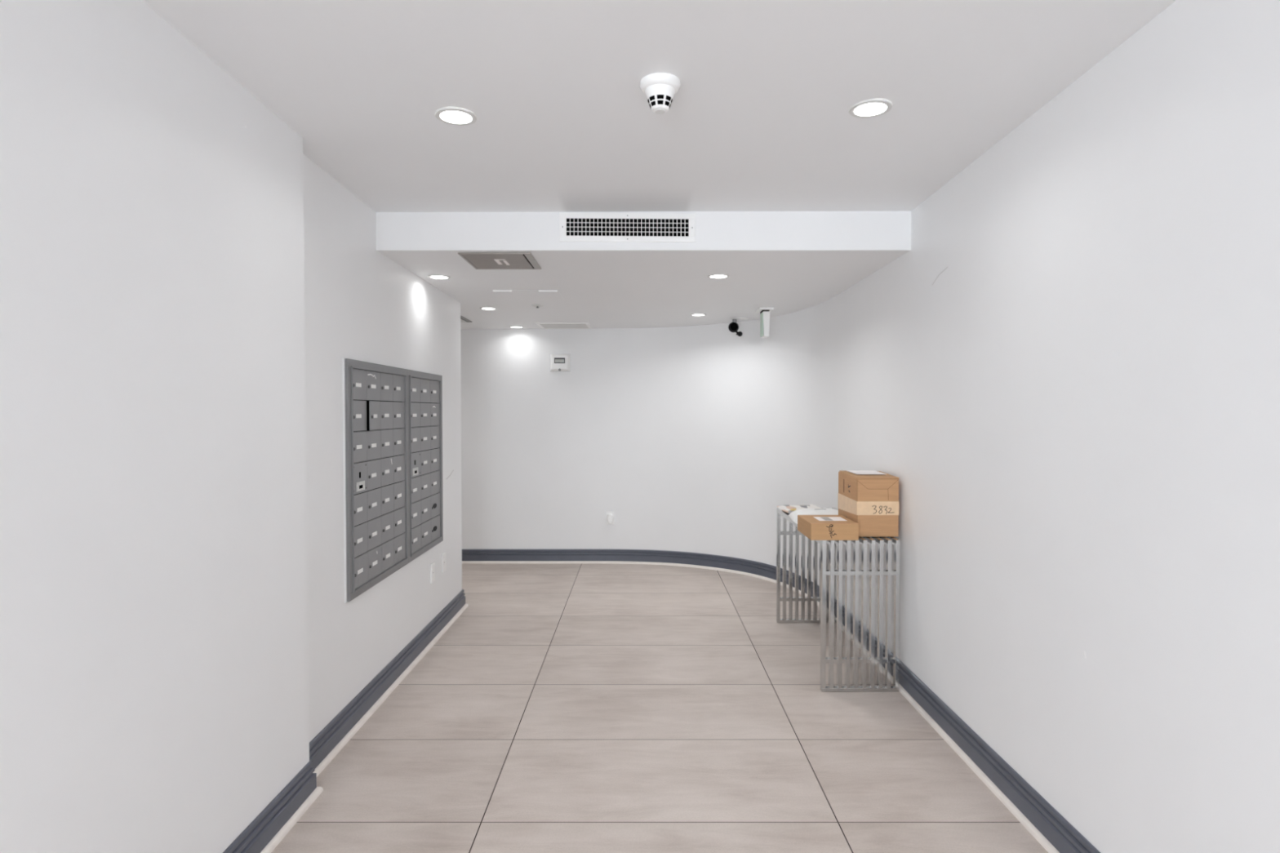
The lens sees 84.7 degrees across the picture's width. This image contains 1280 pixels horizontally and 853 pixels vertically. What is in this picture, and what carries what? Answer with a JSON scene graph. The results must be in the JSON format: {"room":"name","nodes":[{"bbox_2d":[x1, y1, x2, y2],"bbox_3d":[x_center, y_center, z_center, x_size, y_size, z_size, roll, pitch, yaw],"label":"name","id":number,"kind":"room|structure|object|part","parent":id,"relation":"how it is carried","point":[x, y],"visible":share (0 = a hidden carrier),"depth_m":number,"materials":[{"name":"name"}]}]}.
{"room":"apartment mail lobby","nodes":[
{"label":"apartment mail lobby","id":0,"kind":"room"},
{"bbox_2d":[0,0,462,852],"bbox_3d":[-2.647,0.082,0.174,2.906,2.600,9.545,0,1,0],"label":"wall","id":1,"kind":"structure","parent":0,"point":[185,292],"depth_m":1.79,"materials":[{"name":"paint"}]},
{"bbox_2d":[222,760,316,852],"bbox_3d":[-1.220,1.300,1.090,0.084,0.125,2.923,0,1,0],"label":"baseboard","id":2,"kind":"structure","parent":1,"relation":"attached to","point":[255,837],"depth_m":2.28,"materials":[{"name":"wood"}]},
{"bbox_2d":[260,786,323,852],"bbox_3d":[-1.212,1.353,1.099,0.101,0.020,2.940,0,1,0],"label":"trim","id":3,"kind":"structure","parent":1,"relation":"attached to","point":[270,846],"depth_m":2.35,"materials":[{"name":"beige paint"}]},
{"bbox_2d":[342,357,346,603],"bbox_3d":[-1.259,0.231,2.987,0.006,1.044,0.008,0,1,0],"label":"trim","id":4,"kind":"structure","parent":1,"relation":"attached to","point":[344,380],"depth_m":2.98,"materials":[{"name":"paint"}]},
{"bbox_2d":[344,358,408,601],"bbox_3d":[-1.244,0.222,3.371,0.036,1.038,0.760,0,1,0],"label":"mailbox","id":5,"kind":"object","parent":1,"relation":"attached to","point":[376,394],"visible":1,"depth_m":3.28,"materials":[{"name":"grey metal"}]},
{"bbox_3d":[-1.249,-0.185,3.106,0.006,0.134,0.168,0,1,0],"label":"door","id":6,"kind":"part","parent":5,"relation":"part of","materials":[{"name":"grey metal"}]},
{"bbox_3d":[-1.249,-0.047,3.109,0.006,0.134,0.168,0,1,0],"label":"door","id":7,"kind":"part","parent":5,"relation":"part of","materials":[{"name":"grey metal"}]},
{"bbox_3d":[-1.249,0.228,3.115,0.006,0.134,0.168,0,1,0],"label":"door","id":8,"kind":"part","parent":5,"relation":"part of","materials":[{"name":"grey metal"}]},
{"bbox_3d":[-1.245,0.265,3.120,0.004,0.040,0.090,0,1,0],"label":"lock plate","id":9,"kind":"part","parent":5,"relation":"part of","materials":[{"name":"metal"}]},
{"bbox_3d":[-1.249,0.090,3.112,0.006,0.134,0.168,0,1,0],"label":"door","id":10,"kind":"part","parent":5,"relation":"part of","materials":[{"name":"grey metal"}]},
{"bbox_3d":[-1.249,0.366,3.118,0.006,0.134,0.168,0,1,0],"label":"door","id":11,"kind":"part","parent":5,"relation":"part of","materials":[{"name":"grey metal"}]},
{"bbox_3d":[-1.249,0.642,3.124,0.006,0.134,0.168,0,1,0],"label":"door","id":12,"kind":"part","parent":5,"relation":"part of","materials":[{"name":"grey metal"}]},
{"bbox_3d":[-1.249,0.504,3.121,0.006,0.134,0.168,0,1,0],"label":"door","id":13,"kind":"part","parent":5,"relation":"part of","materials":[{"name":"grey metal"}]},
{"bbox_3d":[-1.249,-0.189,3.276,0.006,0.134,0.168,0,1,0],"label":"door","id":14,"kind":"part","parent":5,"relation":"part of","materials":[{"name":"grey metal"}]},
{"bbox_3d":[-1.249,0.087,3.282,0.006,0.134,0.168,0,1,0],"label":"door","id":15,"kind":"part","parent":5,"relation":"part of","materials":[{"name":"grey metal"}]},
{"bbox_3d":[-1.249,0.500,3.291,0.006,0.134,0.168,0,1,0],"label":"door","id":16,"kind":"part","parent":5,"relation":"part of","materials":[{"name":"grey metal"}]},
{"bbox_3d":[-1.249,0.362,3.288,0.006,0.134,0.168,0,1,0],"label":"door","id":17,"kind":"part","parent":5,"relation":"part of","materials":[{"name":"grey metal"}]},
{"bbox_3d":[-1.249,0.225,3.285,0.006,0.134,0.168,0,1,0],"label":"door","id":18,"kind":"part","parent":5,"relation":"part of","materials":[{"name":"grey metal"}]},
{"bbox_3d":[-1.241,-0.051,3.280,0.006,0.135,0.168,0,1,-5],"label":"door","id":19,"kind":"part","parent":5,"relation":"part of","materials":[{"name":"grey metal"}]},
{"bbox_3d":[-1.249,0.638,3.294,0.006,0.134,0.168,0,1,0],"label":"door","id":20,"kind":"part","parent":5,"relation":"part of","materials":[{"name":"grey metal"}]},
{"bbox_3d":[-1.260,0.223,3.371,0.002,0.965,0.682,0,1,0],"label":"panel","id":21,"kind":"part","parent":5,"relation":"part of","materials":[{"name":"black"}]},
{"bbox_3d":[-1.249,-0.193,3.447,0.006,0.134,0.168,0,1,0],"label":"door","id":22,"kind":"part","parent":5,"relation":"part of","materials":[{"name":"grey metal"}]},
{"bbox_3d":[-1.249,0.083,3.453,0.006,0.134,0.168,0,1,0],"label":"door","id":23,"kind":"part","parent":5,"relation":"part of","materials":[{"name":"grey metal"}]},
{"bbox_3d":[-1.249,-0.055,3.450,0.006,0.134,0.168,0,1,0],"label":"door","id":24,"kind":"part","parent":5,"relation":"part of","materials":[{"name":"grey metal"}]},
{"bbox_3d":[-1.249,0.634,3.465,0.006,0.134,0.168,0,1,0],"label":"door","id":25,"kind":"part","parent":5,"relation":"part of","materials":[{"name":"grey metal"}]},
{"bbox_3d":[-1.249,0.497,3.462,0.006,0.134,0.168,0,1,0],"label":"door","id":26,"kind":"part","parent":5,"relation":"part of","materials":[{"name":"grey metal"}]},
{"bbox_3d":[-1.249,0.359,3.459,0.006,0.134,0.168,0,1,0],"label":"door","id":27,"kind":"part","parent":5,"relation":"part of","materials":[{"name":"grey metal"}]},
{"bbox_3d":[-1.249,0.221,3.456,0.006,0.134,0.168,0,1,0],"label":"door","id":28,"kind":"part","parent":5,"relation":"part of","materials":[{"name":"grey metal"}]},
{"bbox_3d":[-1.249,-0.196,3.617,0.006,0.134,0.168,0,1,0],"label":"door","id":29,"kind":"part","parent":5,"relation":"part of","materials":[{"name":"grey metal"}]},
{"bbox_3d":[-1.249,-0.059,3.620,0.006,0.134,0.168,0,1,0],"label":"door","id":30,"kind":"part","parent":5,"relation":"part of","materials":[{"name":"grey metal"}]},
{"bbox_3d":[-1.249,0.355,3.629,0.006,0.134,0.168,0,1,0],"label":"door","id":31,"kind":"part","parent":5,"relation":"part of","materials":[{"name":"grey metal"}]},
{"bbox_3d":[-1.249,0.217,3.626,0.006,0.134,0.168,0,1,0],"label":"door","id":32,"kind":"part","parent":5,"relation":"part of","materials":[{"name":"grey metal"}]},
{"bbox_3d":[-1.249,0.079,3.623,0.006,0.134,0.168,0,1,0],"label":"door","id":33,"kind":"part","parent":5,"relation":"part of","materials":[{"name":"grey metal"}]},
{"bbox_3d":[-1.249,0.631,3.635,0.006,0.134,0.168,0,1,0],"label":"door","id":34,"kind":"part","parent":5,"relation":"part of","materials":[{"name":"grey metal"}]},
{"bbox_3d":[-1.249,0.493,3.632,0.006,0.134,0.168,0,1,0],"label":"door","id":35,"kind":"part","parent":5,"relation":"part of","materials":[{"name":"grey metal"}]},
{"bbox_2d":[309,589,465,768],"bbox_3d":[-2.672,1.242,3.762,2.855,0.125,2.456,0,1,0],"label":"baseboard","id":36,"kind":"structure","parent":1,"relation":"attached to","point":[329,737],"depth_m":3.31,"materials":[{"name":"wood"}]},
{"bbox_2d":[312,603,468,776],"bbox_3d":[-2.664,1.295,3.771,2.872,0.020,2.473,0,1,0],"label":"trim","id":37,"kind":"structure","parent":1,"relation":"attached to","point":[351,733],"depth_m":3.33,"materials":[{"name":"beige paint"}]},
{"bbox_2d":[407,369,443,563],"bbox_3d":[-1.249,0.207,4.080,0.024,1.038,0.660,0,1,0],"label":"mailbox","id":38,"kind":"object","parent":1,"relation":"attached to","point":[424,390],"visible":0.96,"depth_m":4.04,"materials":[{"name":"grey metal"}]},
{"bbox_3d":[-1.245,0.249,3.880,0.004,0.040,0.090,0,1,0],"label":"lock plate","id":39,"kind":"part","parent":38,"relation":"part of","materials":[{"name":"metal"}]},
{"bbox_3d":[-1.249,-0.064,3.878,0.006,0.134,0.187,0,1,0],"label":"door","id":40,"kind":"part","parent":38,"relation":"part of","materials":[{"name":"grey metal"}]},
{"bbox_3d":[-1.249,-0.202,3.875,0.006,0.134,0.187,0,1,0],"label":"door","id":41,"kind":"part","parent":38,"relation":"part of","materials":[{"name":"grey metal"}]},
{"bbox_3d":[-1.249,0.212,3.884,0.006,0.134,0.187,0,1,0],"label":"door","id":42,"kind":"part","parent":38,"relation":"part of","materials":[{"name":"grey metal"}]},
{"bbox_3d":[-1.249,0.074,3.881,0.006,0.134,0.187,0,1,0],"label":"door","id":43,"kind":"part","parent":38,"relation":"part of","materials":[{"name":"grey metal"}]},
{"bbox_3d":[-1.249,0.487,3.890,0.006,0.134,0.187,0,1,0],"label":"door","id":44,"kind":"part","parent":38,"relation":"part of","materials":[{"name":"grey metal"}]},
{"bbox_3d":[-1.249,0.349,3.887,0.006,0.134,0.187,0,1,0],"label":"door","id":45,"kind":"part","parent":38,"relation":"part of","materials":[{"name":"grey metal"}]},
{"bbox_3d":[-1.249,0.625,3.893,0.006,0.134,0.187,0,1,0],"label":"door","id":46,"kind":"part","parent":38,"relation":"part of","materials":[{"name":"grey metal"}]},
{"bbox_3d":[-1.260,0.207,4.073,0.002,0.965,0.568,0,1,0],"label":"panel","id":47,"kind":"part","parent":38,"relation":"part of","materials":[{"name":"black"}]},
{"bbox_3d":[-1.249,-0.068,4.067,0.006,0.134,0.187,0,1,0],"label":"door","id":48,"kind":"part","parent":38,"relation":"part of","materials":[{"name":"grey metal"}]},
{"bbox_3d":[-1.249,-0.206,4.064,0.006,0.134,0.187,0,1,0],"label":"door","id":49,"kind":"part","parent":38,"relation":"part of","materials":[{"name":"grey metal"}]},
{"bbox_3d":[-1.249,0.621,4.082,0.006,0.134,0.187,0,1,0],"label":"door","id":50,"kind":"part","parent":38,"relation":"part of","materials":[{"name":"grey metal"}]},
{"bbox_3d":[-1.249,0.483,4.079,0.006,0.134,0.187,0,1,0],"label":"door","id":51,"kind":"part","parent":38,"relation":"part of","materials":[{"name":"grey metal"}]},
{"bbox_3d":[-1.249,0.345,4.076,0.006,0.134,0.187,0,1,0],"label":"door","id":52,"kind":"part","parent":38,"relation":"part of","materials":[{"name":"grey metal"}]},
{"bbox_3d":[-1.249,0.207,4.073,0.006,0.134,0.187,0,1,0],"label":"door","id":53,"kind":"part","parent":38,"relation":"part of","materials":[{"name":"grey metal"}]},
{"bbox_3d":[-1.249,0.070,4.071,0.006,0.134,0.187,0,1,0],"label":"door","id":54,"kind":"part","parent":38,"relation":"part of","materials":[{"name":"grey metal"}]},
{"bbox_3d":[-1.249,-0.210,4.254,0.006,0.134,0.187,0,1,0],"label":"door","id":55,"kind":"part","parent":38,"relation":"part of","materials":[{"name":"grey metal"}]},
{"bbox_3d":[-1.249,0.341,4.266,0.006,0.134,0.187,0,1,0],"label":"door","id":56,"kind":"part","parent":38,"relation":"part of","materials":[{"name":"grey metal"}]},
{"bbox_3d":[-1.249,0.066,4.260,0.006,0.134,0.187,0,1,0],"label":"door","id":57,"kind":"part","parent":38,"relation":"part of","materials":[{"name":"grey metal"}]},
{"bbox_3d":[-1.249,-0.072,4.257,0.006,0.134,0.187,0,1,0],"label":"door","id":58,"kind":"part","parent":38,"relation":"part of","materials":[{"name":"grey metal"}]},
{"bbox_3d":[-1.249,0.617,4.272,0.006,0.134,0.187,0,1,0],"label":"door","id":59,"kind":"part","parent":38,"relation":"part of","materials":[{"name":"grey metal"}]},
{"bbox_3d":[-1.249,0.479,4.269,0.006,0.134,0.187,0,1,0],"label":"door","id":60,"kind":"part","parent":38,"relation":"part of","materials":[{"name":"grey metal"}]},
{"bbox_3d":[-1.249,0.203,4.263,0.006,0.134,0.187,0,1,0],"label":"door","id":61,"kind":"part","parent":38,"relation":"part of","materials":[{"name":"grey metal"}]},
{"bbox_2d":[430,561,435,583],"bbox_3d":[-1.257,0.882,4.245,0.009,0.116,0.072,0,1,0],"label":"wall outlet","id":62,"kind":"object","parent":1,"relation":"attached to","point":[432,565],"visible":1,"depth_m":4.22,"materials":[{"name":"white plastic"}]},
{"bbox_2d":[460,328,580,549],"bbox_3d":[-2.325,-0.035,6.501,3.550,2.560,0.200,0,1,0],"label":"wall","id":63,"kind":"structure","parent":0,"point":[521,419],"depth_m":6.40,"materials":[{"name":"paint"}]},
{"bbox_2d":[549,353,570,372],"bbox_3d":[-0.733,-0.579,6.361,0.190,0.166,0.055,0,1,0],"label":"thermostat","id":64,"kind":"object","parent":63,"relation":"attached to","point":[558,362],"visible":1,"depth_m":6.34,"materials":[{"name":"white plastic"}]},
{"bbox_2d":[376,211,911,252],"bbox_3d":[0.000,-1.064,3.395,2.802,0.447,0.033,0,1,-1],"label":"wall","id":65,"kind":"structure","parent":0,"point":[715,231],"depth_m":3.39,"materials":[{"name":"paint"}]},
{"bbox_2d":[559,212,695,242],"bbox_3d":[-0.063,-0.956,3.375,0.652,0.138,0.008,0,1,-1],"label":"air vent","id":66,"kind":"object","parent":65,"relation":"in","point":[573,226],"visible":1,"depth_m":3.38,"materials":[{"name":"white metal"}]},
{"bbox_2d":[380,251,907,329],"bbox_3d":[-1.325,-1.062,4.904,5.550,0.456,3.248,0,1,0],"label":"ceiling","id":67,"kind":"structure","parent":0,"point":[602,290],"depth_m":4.27,"materials":[{"name":"paint"}]},
{"bbox_2d":[427,274,450,279],"bbox_3d":[-1.147,-0.852,3.998,0.126,0.008,0.126,0,1,0],"label":"recessed light","id":68,"kind":"object","parent":67,"relation":"in","point":[434,276],"visible":1,"depth_m":3.99,"materials":[{"name":"white"}]},
{"bbox_2d":[460,315,471,322],"bbox_3d":[-1.660,-0.869,5.683,0.500,0.010,0.380,0,1,0],"label":"ceiling vent","id":69,"kind":"object","parent":67,"relation":"in","point":[463,319],"visible":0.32,"depth_m":5.74,"materials":[{"name":"grey plastic"}]},
{"bbox_2d":[480,306,497,310],"bbox_3d":[-1.120,-0.868,5.162,0.126,0.008,0.126,0,1,0],"label":"recessed light","id":70,"kind":"object","parent":67,"relation":"in","point":[482,308],"visible":1,"depth_m":5.17,"materials":[{"name":"white"}]},
{"bbox_2d":[457,252,541,269],"bbox_3d":[-0.713,-0.846,3.599,0.353,0.008,0.376,0,1,0],"label":"access panel","id":71,"kind":"object","parent":67,"relation":"attached to","point":[478,260],"visible":1,"depth_m":3.57,"materials":[{"name":"metal"}]},
{"bbox_3d":[-0.727,-0.847,3.599,0.297,0.006,0.350,0,1,0],"label":"door","id":72,"kind":"part","parent":71,"relation":"part of","materials":[{"name":"grey metal"}]},
{"bbox_2d":[509,325,523,328],"bbox_3d":[-1.103,-0.884,6.227,0.126,0.008,0.126,0,1,0],"label":"recessed light","id":73,"kind":"object","parent":67,"relation":"in","point":[512,326],"visible":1,"depth_m":6.21,"materials":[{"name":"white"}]},
{"bbox_2d":[493,289,564,299],"bbox_3d":[-0.727,-0.858,4.602,0.407,0.012,0.371,0,1,0],"label":"hatch","id":74,"kind":"object","parent":67,"relation":"attached to","point":[545,294],"visible":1,"depth_m":4.54,"materials":[{"name":"paint"}]},
{"bbox_2d":[531,304,543,307],"bbox_3d":[-0.739,-0.859,5.028,0.088,0.022,0.088,0,1,0],"label":"sprinkler","id":75,"kind":"object","parent":67,"relation":"attached to","point":[533,305],"visible":1,"depth_m":5.01,"materials":[{"name":"white metal"}]},
{"bbox_2d":[535,322,591,328],"bbox_3d":[-0.668,-0.882,6.147,0.452,0.009,0.390,0,1,0],"label":"ceiling vent","id":76,"kind":"object","parent":67,"relation":"in","point":[543,325],"visible":1,"depth_m":6.09,"materials":[{"name":"white metal"}]},
{"bbox_2d":[690,313,706,315],"bbox_3d":[0.455,-0.884,5.552,0.126,0.008,0.126,0,1,0],"label":"recessed light","id":77,"kind":"object","parent":67,"relation":"in","point":[694,314],"visible":1,"depth_m":5.53,"materials":[{"name":"white"}]},
{"bbox_2d":[707,274,729,279],"bbox_3d":[0.445,-0.862,4.027,0.126,0.008,0.126,0,1,0],"label":"recessed light","id":78,"kind":"object","parent":67,"relation":"in","point":[712,276],"visible":1,"depth_m":4.01,"materials":[{"name":"white"}]},
{"bbox_2d":[728,317,748,336],"bbox_3d":[0.802,-0.815,5.784,0.163,0.150,0.134,0,1,0],"label":"security camera","id":79,"kind":"object","parent":67,"relation":"attached to","point":[733,326],"visible":1,"depth_m":5.76,"materials":[{"name":"black plastic"}]},
{"bbox_3d":[0.817,-0.883,5.782,0.134,0.013,0.134,0,1,0],"label":"ceiling plate","id":80,"kind":"part","parent":79,"relation":"part of","materials":[{"name":"white plastic"}]},
{"bbox_2d":[755,306,773,337],"bbox_3d":[0.932,-0.778,5.284,0.104,0.213,0.180,0,1,0],"label":"exit sign","id":81,"kind":"object","parent":67,"relation":"hanging from","point":[764,312],"visible":1,"depth_m":5.22,"materials":[{"name":"white plastic"}]},
{"bbox_3d":[0.909,-0.766,5.281,0.005,0.175,0.108,0,1,0],"label":"panel","id":82,"kind":"part","parent":81,"relation":"part of","materials":[{"name":"white plastic"}]},
{"bbox_2d":[142,0,1176,212],"bbox_3d":[-0.775,-1.111,-0.600,4.350,0.380,8.048,0,1,0],"label":"ceiling","id":83,"kind":"structure","parent":0,"point":[758,118],"depth_m":2.14,"materials":[{"name":"paint"}]},
{"bbox_2d":[435,106,477,125],"bbox_3d":[-0.612,-1.028,2.327,0.136,0.008,0.136,0,1,0],"label":"recessed light","id":84,"kind":"object","parent":83,"relation":"in","point":[449,115],"visible":1,"depth_m":2.32,"materials":[{"name":"white"}]},
{"bbox_2d":[640,72,679,114],"bbox_3d":[0.058,-0.991,2.114,0.122,0.091,0.122,0,1,0],"label":"smoke detector","id":85,"kind":"object","parent":83,"relation":"attached to","point":[660,89],"visible":1,"depth_m":2.08,"materials":[{"name":"white plastic"}]},
{"bbox_2d":[848,98,892,118],"bbox_3d":[0.751,-1.040,2.298,0.136,0.008,0.136,0,1,0],"label":"recessed light","id":86,"kind":"object","parent":83,"relation":"in","point":[873,108],"visible":1,"depth_m":2.29,"materials":[{"name":"white"}]},
{"bbox_2d":[271,563,1048,852],"bbox_3d":[-1.300,1.414,1.031,5.600,0.100,11.200,0,1,0],"label":"floor","id":87,"kind":"structure","parent":0,"point":[568,708],"depth_m":2.90,"materials":[{"name":"tile"}]},
{"bbox_2d":[776,507,900,691],"bbox_3d":[1.084,0.922,4.041,0.382,0.752,1.163,0,1,0],"label":"console table","id":88,"kind":"object","parent":87,"relation":"on","point":[828,571],"visible":0.73,"depth_m":3.47,"materials":[{"name":"metal"}]},
{"bbox_3d":[1.084,0.697,4.603,0.378,0.020,0.028,0,1,0],"label":"cross rail","id":89,"kind":"part","parent":88,"relation":"part of","materials":[{"name":"metal"}]},
{"bbox_3d":[1.084,1.133,4.613,0.378,0.020,0.028,0,1,0],"label":"cross rail","id":90,"kind":"part","parent":88,"relation":"part of","materials":[{"name":"metal"}]},
{"bbox_3d":[1.084,1.276,4.616,0.382,0.019,0.030,0,1,0],"label":"rail","id":91,"kind":"part","parent":88,"relation":"part of","materials":[{"name":"metal"}]},
{"bbox_2d":[797,515,858,540],"bbox_3d":[0.951,0.514,3.591,0.236,0.082,0.297,0,1,0],"label":"cardboard box","id":92,"kind":"object","parent":88,"relation":"on","point":[815,527],"visible":1,"depth_m":3.44,"materials":[{"name":"brown cardboard"}]},
{"bbox_2d":[821,517,833,520],"bbox_3d":[0.952,0.473,3.596,0.040,0.001,0.110,0,1,0],"label":"label","id":93,"kind":"object","parent":92,"relation":"on","point":[822,518],"depth_m":3.59,"materials":[{"name":"grey paper"}]},
{"bbox_3d":[1.084,1.300,3.483,0.382,0.019,0.030,0,1,0],"label":"rail","id":94,"kind":"part","parent":88,"relation":"part of","materials":[{"name":"metal"}]},
{"bbox_3d":[1.084,1.158,3.480,0.378,0.020,0.028,0,1,0],"label":"cross rail","id":95,"kind":"part","parent":88,"relation":"part of","materials":[{"name":"metal"}]},
{"bbox_3d":[1.084,0.722,3.470,0.378,0.020,0.028,0,1,0],"label":"cross rail","id":96,"kind":"part","parent":88,"relation":"part of","materials":[{"name":"metal"}]},
{"bbox_2d":[837,470,899,536],"bbox_3d":[1.188,0.396,3.686,0.213,0.308,0.336,0,1,0],"label":"cardboard box","id":97,"kind":"object","parent":88,"relation":"on","point":[869,499],"visible":0.93,"depth_m":3.52,"materials":[{"name":"brown cardboard"}]},
{"bbox_3d":[1.060,0.537,4.193,0.326,0.009,0.632,0,1,0],"label":"black mailer","id":98,"kind":"object","parent":88,"relation":"on","visible":0},
{"bbox_2d":[777,504,821,513],"bbox_3d":[1.017,0.516,4.407,0.255,0.023,0.306,0,1,-6],"label":"printed catalogue","id":99,"kind":"object","parent":98,"relation":"on","point":[788,508],"visible":0.54,"depth_m":4.43,"materials":[{"name":"white paper"}]},
{"bbox_2d":[787,507,838,524],"bbox_3d":[1.036,0.507,4.047,0.336,0.059,0.347,0,1,3],"label":"white mailer","id":100,"kind":"object","parent":98,"relation":"on","point":[793,515],"visible":0.34,"depth_m":4.02,"materials":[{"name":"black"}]},
{"bbox_2d":[580,285,853,613],"bbox_3d":[0.475,-0.013,5.476,2.050,2.560,2.250,0,1,0],"label":"wall","id":101,"kind":"structure","parent":0,"point":[694,437],"depth_m":6.15,"materials":[{"name":"paint"}]},
{"bbox_2d":[606,511,614,524],"bbox_3d":[-0.278,0.836,6.391,0.072,0.116,0.056,0,1,0],"label":"wall outlet","id":102,"kind":"object","parent":101,"relation":"attached to","point":[610,515],"visible":1,"depth_m":6.39,"materials":[{"name":"white plastic"}]},
{"bbox_2d":[851,0,1279,852],"bbox_3d":[1.407,0.109,-0.123,0.186,2.560,8.950,0,1,0],"label":"wall","id":103,"kind":"structure","parent":0,"point":[1068,376],"depth_m":1.96,"materials":[{"name":"paint"}]},
{"bbox_2d":[462,560,1059,852],"bbox_3d":[0.543,1.336,1.875,4.354,0.020,12.240,-1,1,-26],"label":"trim","id":104,"kind":"structure","parent":103,"relation":"attached to","point":[1049,847],"depth_m":3.09,"materials":[{"name":"beige paint"}]},
{"bbox_2d":[462,549,1100,852],"bbox_3d":[0.553,1.283,1.885,4.360,0.125,12.260,-1,1,-26],"label":"baseboard","id":105,"kind":"structure","parent":103,"relation":"attached to","point":[1065,838],"depth_m":3.18,"materials":[{"name":"wood"}]}
]}

